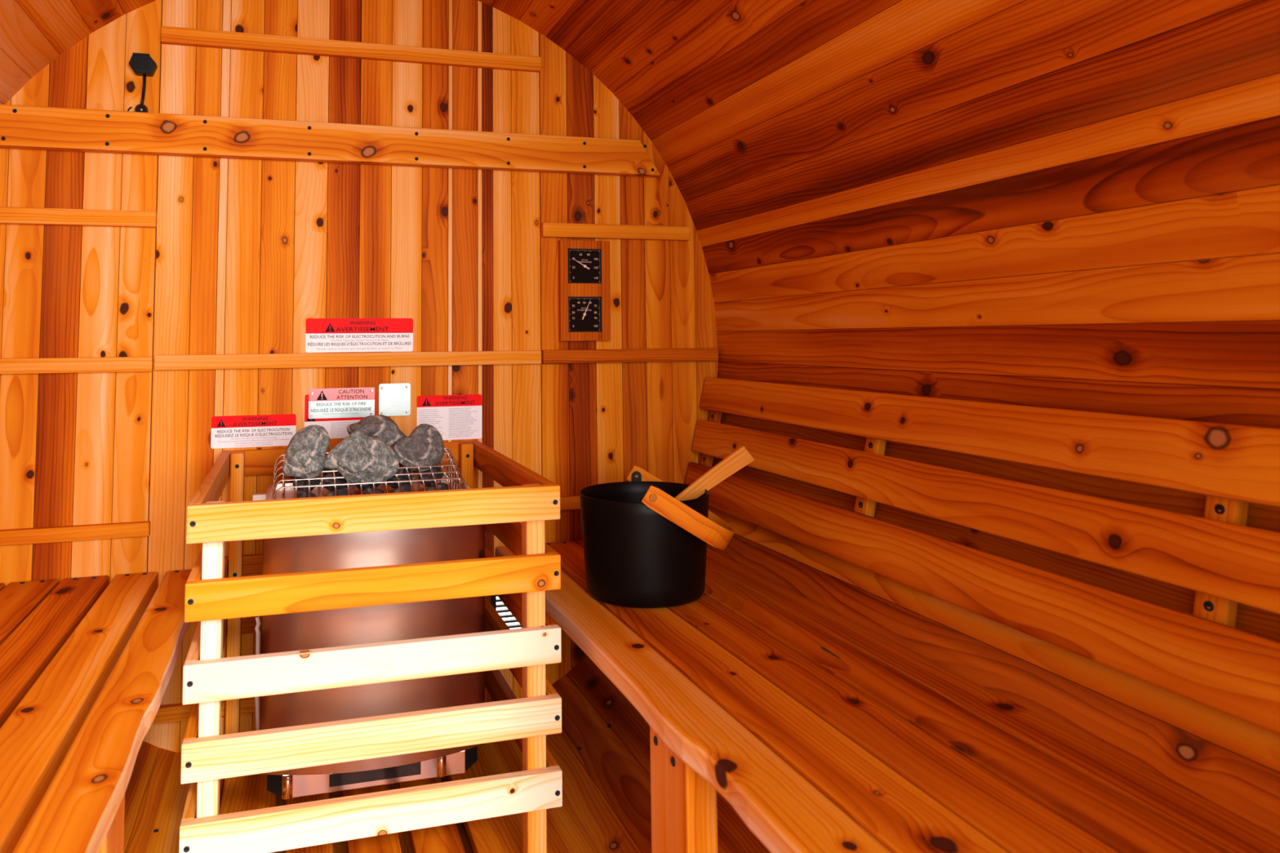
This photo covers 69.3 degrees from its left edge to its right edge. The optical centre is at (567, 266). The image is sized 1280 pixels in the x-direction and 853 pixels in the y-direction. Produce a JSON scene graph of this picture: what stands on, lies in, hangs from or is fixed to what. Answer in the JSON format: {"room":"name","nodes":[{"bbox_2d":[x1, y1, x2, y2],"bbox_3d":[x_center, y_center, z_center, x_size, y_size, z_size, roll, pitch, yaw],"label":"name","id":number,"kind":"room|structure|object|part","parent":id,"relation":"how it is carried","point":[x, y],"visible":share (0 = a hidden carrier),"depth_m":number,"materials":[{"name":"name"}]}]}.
{"room":"spa","nodes":[
{"label":"spa","id":0,"kind":"room"},
{"bbox_2d":[0,0,346,852],"bbox_3d":[-0.631,0.253,0.942,0.950,1.620,2.317,1,-5,-16],"label":"wall","id":1,"kind":"structure","parent":0,"point":[24,50],"depth_m":1.78,"materials":[{"name":"brown wood"}]},
{"bbox_2d":[0,0,717,752],"bbox_3d":[-0.485,0.204,2.121,1.900,1.900,0.047,1,-5,-16],"label":"wall","id":2,"kind":"structure","parent":0,"point":[237,258],"depth_m":2.09,"materials":[{"name":"brown wood"}]},
{"bbox_2d":[0,520,150,546],"bbox_3d":[-1.067,0.550,1.887,0.391,0.030,0.018,1,-5,-16],"label":"trim","id":3,"kind":"structure","parent":2,"relation":"attached to","point":[133,529],"depth_m":1.89,"materials":[{"name":"brown wood"}]},
{"bbox_2d":[0,356,153,373],"bbox_3d":[-1.108,0.205,1.902,0.467,0.032,0.018,1,-5,-16],"label":"trim","id":4,"kind":"structure","parent":2,"relation":"attached to","point":[111,364],"depth_m":1.92,"materials":[{"name":"brown wood"}]},
{"bbox_2d":[0,206,156,227],"bbox_3d":[-1.078,-0.104,1.935,0.398,0.034,0.018,1,-5,-16],"label":"trim","id":5,"kind":"structure","parent":2,"relation":"attached to","point":[8,215],"depth_m":1.94,"materials":[{"name":"brown wood"}]},
{"bbox_2d":[127,53,157,112],"bbox_3d":[-0.922,-0.392,1.998,0.058,0.136,0.031,1,-5,-16],"label":"wall sensor","id":6,"kind":"object","parent":2,"relation":"attached to","point":[142,64],"visible":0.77,"depth_m":1.99,"materials":[{"name":"black plastic"}]},
{"bbox_3d":[-0.921,-0.338,1.995,0.027,0.027,0.027,1,-5,-16],"label":"knob","id":7,"kind":"part","parent":6,"relation":"part of","materials":[{"name":"black plastic"}]},
{"bbox_2d":[151,696,260,724],"bbox_3d":[-0.525,0.938,2.017,0.735,0.032,0.018,1,-5,-16],"label":"trim","id":8,"kind":"structure","parent":2,"relation":"attached to","point":[173,712],"depth_m":1.93,"materials":[{"name":"brown wood"}]},
{"bbox_2d":[210,413,296,448],"bbox_3d":[-0.687,0.361,2.023,0.176,0.069,0.001,1,-5,-16],"label":"warning label","id":9,"kind":"object","parent":2,"relation":"attached to","point":[258,430],"visible":1,"depth_m":2.02,"materials":[{"name":"white plastic"}]},
{"bbox_3d":[-0.687,0.374,2.022,0.176,0.044,0.001,1,-5,-16],"label":"panel","id":10,"kind":"part","parent":9,"relation":"part of","materials":[{"name":"white plastic"}]},
{"bbox_2d":[218,436,288,446],"bbox_3d":[-0.686,0.384,2.021,0.148,0.019,0.001,1,-5,-16],"label":"print","id":11,"kind":"object","parent":9,"relation":"attached to","point":[271,437],"depth_m":2.02},
{"bbox_2d":[0,104,660,177],"bbox_3d":[-0.508,-0.281,2.109,1.536,0.087,0.036,1,-5,-16],"label":"trim","id":12,"kind":"structure","parent":2,"relation":"attached to","point":[21,126],"depth_m":2.07,"materials":[{"name":"brown wood"}]},
{"bbox_2d":[304,392,376,438],"bbox_3d":[-0.510,0.337,2.077,0.157,0.099,0.001,1,-5,-16],"label":"warning label","id":13,"kind":"object","parent":2,"relation":"attached to","point":[336,428],"visible":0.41,"depth_m":2.07,"materials":[{"name":"white plastic"}]},
{"bbox_3d":[-0.510,0.367,2.075,0.157,0.039,0.001,1,-5,-16],"label":"panel","id":14,"kind":"part","parent":13,"relation":"part of","materials":[{"name":"white plastic"}]},
{"bbox_2d":[330,422,355,437],"bbox_3d":[-0.506,0.368,2.075,0.138,0.035,0.001,1,-5,-16],"label":"print","id":15,"kind":"object","parent":13,"relation":"attached to","point":[331,422],"depth_m":2.07},
{"bbox_2d":[308,386,374,418],"bbox_3d":[-0.508,0.308,2.079,0.144,0.066,0.007,1,-5,-16],"label":"warning label","id":16,"kind":"object","parent":2,"relation":"attached to","point":[338,402],"visible":1,"depth_m":2.08,"materials":[{"name":"metal"}]},
{"bbox_3d":[-0.507,0.322,2.077,0.144,0.038,0.001,1,-5,-16],"label":"panel","id":17,"kind":"part","parent":16,"relation":"part of","materials":[{"name":"metal"}]},
{"bbox_2d":[154,350,541,370],"bbox_3d":[-0.472,0.212,2.090,0.852,0.032,0.018,1,-5,-16],"label":"trim","id":18,"kind":"structure","parent":2,"relation":"attached to","point":[195,362],"depth_m":2.07,"materials":[{"name":"brown wood"}]},
{"bbox_2d":[160,26,541,72],"bbox_3d":[-0.478,-0.502,2.145,0.860,0.036,0.018,1,-5,-16],"label":"trim","id":19,"kind":"structure","parent":2,"relation":"attached to","point":[169,35],"depth_m":2.13,"materials":[{"name":"brown wood"}]},
{"bbox_2d":[305,318,413,352],"bbox_3d":[-0.472,0.157,2.103,0.240,0.076,0.001,1,-5,-16],"label":"warning label","id":20,"kind":"object","parent":2,"relation":"attached to","point":[322,335],"visible":1,"depth_m":2.10,"materials":[{"name":"paper"}]},
{"bbox_3d":[-0.472,0.174,2.102,0.240,0.042,0.001,1,-5,-16],"label":"panel","id":21,"kind":"part","parent":20,"relation":"part of","materials":[{"name":"white paper"}]},
{"bbox_2d":[317,338,402,350],"bbox_3d":[-0.471,0.178,2.101,0.192,0.024,0.001,1,-5,-16],"label":"print","id":22,"kind":"object","parent":20,"relation":"attached to","point":[318,348],"depth_m":2.10},
{"bbox_2d":[378,382,410,416],"bbox_3d":[-0.395,0.305,2.112,0.071,0.074,0.007,1,-5,-16],"label":"data plate","id":23,"kind":"object","parent":2,"relation":"attached to","point":[394,399],"visible":1,"depth_m":2.11,"materials":[{"name":"metal"}]},
{"bbox_2d":[382,390,403,411],"bbox_3d":[-0.397,0.308,2.110,0.050,0.048,0.001,1,-5,-16],"label":"print","id":24,"kind":"object","parent":23,"relation":"attached to","point":[384,390],"depth_m":2.11},
{"bbox_2d":[417,394,482,439],"bbox_3d":[-0.274,0.352,2.147,0.152,0.104,0.001,1,-5,-16],"label":"warning label","id":25,"kind":"object","parent":2,"relation":"attached to","point":[455,417],"visible":0.85,"depth_m":2.15,"materials":[{"name":"white plastic"}]},
{"bbox_2d":[418,408,476,437],"bbox_3d":[-0.276,0.364,2.144,0.137,0.068,0.001,1,-5,-16],"label":"print","id":26,"kind":"object","parent":25,"relation":"attached to","point":[449,408],"depth_m":2.15},
{"bbox_2d":[491,595,521,628],"bbox_3d":[-0.134,0.818,2.156,0.090,0.128,0.016,1,-5,-16],"label":"air vent","id":27,"kind":"object","parent":2,"relation":"in","point":[494,600],"visible":0.05,"depth_m":2.15,"materials":[{"name":"black plastic"}]},
{"bbox_3d":[-0.132,0.818,2.150,0.090,0.128,0.004,1,-5,-16],"label":"frame","id":28,"kind":"part","parent":27,"relation":"part of","materials":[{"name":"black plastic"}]},
{"bbox_2d":[560,495,580,510],"bbox_3d":[0.126,0.567,2.239,0.381,0.030,0.018,1,-5,-16],"label":"trim","id":29,"kind":"structure","parent":2,"relation":"attached to","point":[566,503],"depth_m":2.19,"materials":[{"name":"brown wood"}]},
{"bbox_2d":[558,240,610,341],"bbox_3d":[0.042,0.060,2.254,0.128,0.244,0.020,1,-5,-16],"label":"thermometer hygrometer","id":30,"kind":"object","parent":2,"relation":"attached to","point":[584,266],"visible":1,"depth_m":2.25,"materials":[{"name":"brown wood"}]},
{"bbox_2d":[569,249,599,281],"bbox_3d":[0.043,0.000,2.252,0.081,0.081,0.001,1,-5,-16],"label":"thermometer","id":31,"kind":"object","parent":30,"relation":"attached to","point":[578,250],"depth_m":2.26,"materials":[{"name":"black metal"}]},
{"bbox_2d":[569,297,599,328],"bbox_3d":[0.042,0.117,2.242,0.080,0.080,0.001,1,-5,-16],"label":"hygrometer","id":32,"kind":"object","parent":30,"relation":"attached to","point":[575,298],"depth_m":2.24,"materials":[{"name":"black metal"}]},
{"bbox_2d":[541,222,689,240],"bbox_3d":[0.124,-0.086,2.291,0.386,0.034,0.018,1,-5,-16],"label":"trim","id":33,"kind":"structure","parent":2,"relation":"attached to","point":[571,230],"depth_m":2.28,"materials":[{"name":"brown wood"}]},
{"bbox_2d":[541,347,718,364],"bbox_3d":[0.160,0.221,2.277,0.459,0.032,0.018,1,-5,-16],"label":"trim","id":34,"kind":"structure","parent":2,"relation":"attached to","point":[645,355],"depth_m":2.27,"materials":[{"name":"brown wood"}]},
{"bbox_2d":[15,0,730,92],"bbox_3d":[-0.197,-0.674,1.144,1.317,0.300,2.317,1,-5,-16],"label":"ceiling","id":35,"kind":"structure","parent":0,"point":[614,40],"depth_m":2.01,"materials":[{"name":"brown wood"}]},
{"bbox_2d":[146,739,599,852],"bbox_3d":[-0.156,0.948,0.965,0.740,0.025,2.237,1,-5,-16],"label":"floor","id":36,"kind":"structure","parent":0,"point":[566,833],"depth_m":1.64,"materials":[{"name":"brown wood"}]},
{"bbox_2d":[0,569,191,852],"bbox_3d":[-0.689,0.746,0.866,0.471,0.377,2.145,1,-5,-16],"label":"bench","id":37,"kind":"object","parent":36,"relation":"on","point":[60,644],"visible":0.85,"depth_m":1.27,"materials":[{"name":"brown wood"}]},
{"bbox_3d":[-0.566,0.781,1.104,0.042,0.340,0.125,1,-5,-16],"label":"leg","id":38,"kind":"part","parent":37,"relation":"part of","materials":[{"name":"brown wood"}]},
{"bbox_2d":[178,440,562,852],"bbox_3d":[-0.377,0.687,1.722,0.562,0.620,0.698,1,-5,-16],"label":"guard","id":39,"kind":"object","parent":36,"relation":"on","point":[225,595],"visible":0.96,"depth_m":1.40,"materials":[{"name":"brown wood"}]},
{"bbox_3d":[-0.640,0.511,1.661,0.018,0.054,0.660,1,-5,-16],"label":"rail","id":40,"kind":"part","parent":39,"relation":"part of","materials":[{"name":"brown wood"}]},
{"bbox_3d":[-0.638,0.845,1.635,0.018,0.055,0.660,1,-5,-16],"label":"rail","id":41,"kind":"part","parent":39,"relation":"part of","materials":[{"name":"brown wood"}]},
{"bbox_3d":[-0.639,0.733,1.644,0.018,0.054,0.660,1,-5,-16],"label":"rail","id":42,"kind":"part","parent":39,"relation":"part of","materials":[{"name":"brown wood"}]},
{"bbox_3d":[-0.639,0.625,1.652,0.018,0.054,0.660,1,-5,-16],"label":"rail","id":43,"kind":"part","parent":39,"relation":"part of","materials":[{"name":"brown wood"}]},
{"bbox_3d":[-0.641,0.401,1.670,0.018,0.054,0.660,1,-5,-16],"label":"rail","id":44,"kind":"part","parent":39,"relation":"part of","materials":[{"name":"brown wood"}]},
{"bbox_3d":[-0.526,0.656,1.358,0.029,0.606,0.038,1,-5,-16],"label":"post","id":45,"kind":"part","parent":39,"relation":"part of","materials":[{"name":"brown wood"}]},
{"bbox_3d":[-0.703,0.702,1.953,0.027,0.609,0.039,1,-5,-16],"label":"post","id":46,"kind":"part","parent":39,"relation":"part of","materials":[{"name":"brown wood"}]},
{"bbox_3d":[-0.474,0.655,2.053,0.562,0.054,0.016,1,-5,-16],"label":"rail","id":47,"kind":"part","parent":39,"relation":"part of","materials":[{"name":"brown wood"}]},
{"bbox_3d":[-0.473,0.763,2.045,0.562,0.054,0.016,1,-5,-16],"label":"rail","id":48,"kind":"part","parent":39,"relation":"part of","materials":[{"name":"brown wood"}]},
{"bbox_3d":[-0.476,0.431,2.071,0.562,0.054,0.016,1,-5,-16],"label":"rail","id":49,"kind":"part","parent":39,"relation":"part of","materials":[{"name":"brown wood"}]},
{"bbox_2d":[252,447,484,799],"bbox_3d":[-0.405,0.641,1.814,0.415,0.549,0.480,1,-5,-16],"label":"heater","id":50,"kind":"object","parent":39,"relation":"in","point":[299,631],"visible":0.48,"depth_m":1.59,"materials":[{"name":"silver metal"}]},
{"bbox_2d":[294,490,316,497],"bbox_3d":[-0.475,0.427,1.674,0.046,0.040,0.052,1,-5,-16],"label":"stone","id":51,"kind":"object","parent":50,"relation":"on","point":[302,494],"visible":0.23,"depth_m":1.66,"materials":[{"name":"grey stone"}]},
{"bbox_2d":[282,425,329,478],"bbox_3d":[-0.483,0.343,1.707,0.076,0.098,0.070,-2,-5,19],"label":"stone","id":52,"kind":"object","parent":50,"relation":"on","point":[305,452],"visible":1,"depth_m":1.68,"materials":[{"name":"grey stone"}]},
{"bbox_2d":[293,476,320,492],"bbox_3d":[-0.498,0.412,1.762,0.052,0.043,0.050,1,-5,-16],"label":"stone","id":53,"kind":"object","parent":50,"relation":"on","point":[305,482],"visible":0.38,"depth_m":1.74,"materials":[{"name":"grey stone"}]},
{"bbox_2d":[322,467,337,476],"bbox_3d":[-0.468,0.410,1.848,0.050,0.042,0.052,-2,-5,23],"label":"stone","id":54,"kind":"object","parent":50,"relation":"on","point":[325,473],"visible":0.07,"depth_m":1.83,"materials":[{"name":"grey stone"}]},
{"bbox_2d":[323,471,349,491],"bbox_3d":[-0.446,0.415,1.779,0.051,0.038,0.047,-3,-5,27],"label":"stone","id":55,"kind":"object","parent":50,"relation":"on","point":[339,481],"visible":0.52,"depth_m":1.76,"materials":[{"name":"grey stone"}]},
{"bbox_2d":[325,488,352,496],"bbox_3d":[-0.414,0.429,1.689,0.056,0.042,0.051,1,-5,-16],"label":"stone","id":56,"kind":"object","parent":50,"relation":"on","point":[340,491],"visible":0.25,"depth_m":1.68,"materials":[{"name":"grey stone"}]},
{"bbox_2d":[324,429,399,485],"bbox_3d":[-0.382,0.355,1.712,0.139,0.104,0.062,1,-5,-16],"label":"stone","id":57,"kind":"object","parent":50,"relation":"on","point":[358,456],"visible":0.96,"depth_m":1.70,"materials":[{"name":"grey stone"}]},
{"bbox_2d":[355,483,381,491],"bbox_3d":[-0.387,0.414,1.790,0.051,0.045,0.051,-1,-4,6],"label":"stone","id":58,"kind":"object","parent":50,"relation":"on","point":[364,486],"visible":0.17,"depth_m":1.78,"materials":[{"name":"grey stone"}]},
{"bbox_2d":[360,487,385,494],"bbox_3d":[-0.364,0.431,1.707,0.053,0.044,0.047,3,-5,-34],"label":"stone","id":59,"kind":"object","parent":50,"relation":"on","point":[369,490],"visible":0.24,"depth_m":1.70,"materials":[{"name":"grey stone"}]},
{"bbox_2d":[346,414,405,447],"bbox_3d":[-0.377,0.328,1.821,0.116,0.069,0.078,1,-5,-16],"label":"stone","id":60,"kind":"object","parent":50,"relation":"on","point":[383,428],"visible":0.66,"depth_m":1.80,"materials":[{"name":"grey stone"}]},
{"bbox_2d":[386,466,412,488],"bbox_3d":[-0.331,0.415,1.814,0.048,0.043,0.051,-3,-5,33],"label":"stone","id":61,"kind":"object","parent":50,"relation":"on","point":[395,486],"visible":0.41,"depth_m":1.79,"materials":[{"name":"grey stone"}]},
{"bbox_2d":[392,484,414,493],"bbox_3d":[-0.303,0.430,1.721,0.047,0.045,0.057,1,-5,-16],"label":"stone","id":62,"kind":"object","parent":50,"relation":"on","point":[406,487],"visible":0.32,"depth_m":1.72,"materials":[{"name":"grey stone"}]},
{"bbox_2d":[394,423,444,471],"bbox_3d":[-0.286,0.356,1.812,0.089,0.092,0.074,-2,-5,18],"label":"stone","id":63,"kind":"object","parent":50,"relation":"on","point":[424,446],"visible":0.94,"depth_m":1.79,"materials":[{"name":"grey stone"}]},
{"bbox_2d":[417,466,443,487],"bbox_3d":[-0.271,0.416,1.829,0.049,0.046,0.052,1,-5,-16],"label":"stone","id":64,"kind":"object","parent":50,"relation":"on","point":[428,483],"visible":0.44,"depth_m":1.81,"materials":[{"name":"grey stone"}]},
{"bbox_2d":[426,482,451,491],"bbox_3d":[-0.244,0.430,1.741,0.054,0.042,0.058,1,-5,-16],"label":"stone","id":65,"kind":"object","parent":50,"relation":"on","point":[441,486],"visible":0.35,"depth_m":1.73,"materials":[{"name":"grey stone"}]},
{"bbox_3d":[-0.280,0.823,1.387,0.562,0.055,0.020,1,-5,-16],"label":"rail","id":66,"kind":"part","parent":39,"relation":"part of","materials":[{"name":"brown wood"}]},
{"bbox_3d":[-0.281,0.711,1.396,0.562,0.054,0.020,1,-5,-16],"label":"rail","id":67,"kind":"part","parent":39,"relation":"part of","materials":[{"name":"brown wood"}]},
{"bbox_3d":[-0.282,0.603,1.404,0.562,0.054,0.020,1,-5,-16],"label":"rail","id":68,"kind":"part","parent":39,"relation":"part of","materials":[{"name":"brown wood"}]},
{"bbox_3d":[-0.282,0.489,1.413,0.562,0.054,0.020,1,-5,-16],"label":"rail","id":69,"kind":"part","parent":39,"relation":"part of","materials":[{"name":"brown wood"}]},
{"bbox_3d":[-0.283,0.379,1.421,0.562,0.054,0.020,1,-5,-16],"label":"rail","id":70,"kind":"part","parent":39,"relation":"part of","materials":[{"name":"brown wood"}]},
{"bbox_3d":[-0.229,0.709,2.093,0.028,0.609,0.039,1,-5,-16],"label":"post","id":71,"kind":"part","parent":39,"relation":"part of","materials":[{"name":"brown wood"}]},
{"bbox_3d":[-0.119,0.409,1.824,0.018,0.054,0.660,1,-5,-16],"label":"rail","id":72,"kind":"part","parent":39,"relation":"part of","materials":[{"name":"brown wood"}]},
{"bbox_3d":[-0.118,0.518,1.816,0.018,0.054,0.660,1,-5,-16],"label":"rail","id":73,"kind":"part","parent":39,"relation":"part of","materials":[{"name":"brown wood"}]},
{"bbox_3d":[-0.116,0.741,1.798,0.018,0.054,0.660,1,-5,-16],"label":"rail","id":74,"kind":"part","parent":39,"relation":"part of","materials":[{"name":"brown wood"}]},
{"bbox_3d":[-0.117,0.633,1.807,0.018,0.054,0.660,1,-5,-16],"label":"rail","id":75,"kind":"part","parent":39,"relation":"part of","materials":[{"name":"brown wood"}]},
{"bbox_3d":[-0.115,0.852,1.790,0.018,0.055,0.660,1,-5,-16],"label":"rail","id":76,"kind":"part","parent":39,"relation":"part of","materials":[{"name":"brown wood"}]},
{"bbox_3d":[-0.054,0.663,1.498,0.031,0.606,0.038,1,-5,-16],"label":"post","id":77,"kind":"part","parent":39,"relation":"part of","materials":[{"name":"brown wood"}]},
{"bbox_2d":[496,540,1279,852],"bbox_3d":[0.359,0.761,1.176,0.460,0.377,2.145,1,-5,-16],"label":"bench","id":78,"kind":"object","parent":36,"relation":"on","point":[822,731],"visible":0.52,"depth_m":1.13,"materials":[{"name":"brown wood"}]},
{"bbox_2d":[579,465,734,608],"bbox_3d":[0.169,0.509,1.756,0.290,0.221,0.269,0,-4,-1],"label":"bucket","id":79,"kind":"object","parent":78,"relation":"on","point":[645,547],"visible":0.97,"depth_m":1.65,"materials":[{"name":"black metal"}]},
{"bbox_3d":[0.220,0.465,1.761,0.187,0.134,0.265,0,-4,-2],"label":"handle","id":80,"kind":"part","parent":79,"relation":"part of","materials":[{"name":"brown wood"}]},
{"bbox_2d":[675,446,754,501],"bbox_3d":[0.247,0.481,1.761,0.283,0.256,0.076,1,-5,-16],"label":"ladle","id":81,"kind":"object","parent":79,"relation":"in","point":[741,457],"visible":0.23,"depth_m":1.80,"materials":[{"name":"brown wood"}]},
{"bbox_3d":[0.152,0.783,1.201,0.042,0.340,0.125,1,-5,-16],"label":"leg","id":82,"kind":"part","parent":78,"relation":"part of","materials":[{"name":"brown wood"}]},
{"bbox_2d":[387,0,1279,852],"bbox_3d":[0.277,0.226,1.213,0.950,1.701,2.317,1,-5,-16],"label":"wall","id":83,"kind":"structure","parent":0,"point":[1074,205],"depth_m":1.36,"materials":[{"name":"brown wood"}]},
{"bbox_2d":[684,377,1279,735],"bbox_3d":[0.635,0.345,1.289,0.101,0.295,2.135,1,-5,-16],"label":"backrest","id":84,"kind":"object","parent":83,"relation":"attached to","point":[1202,657],"visible":0.97,"depth_m":1.21,"materials":[{"name":"brown wood"}]}
]}

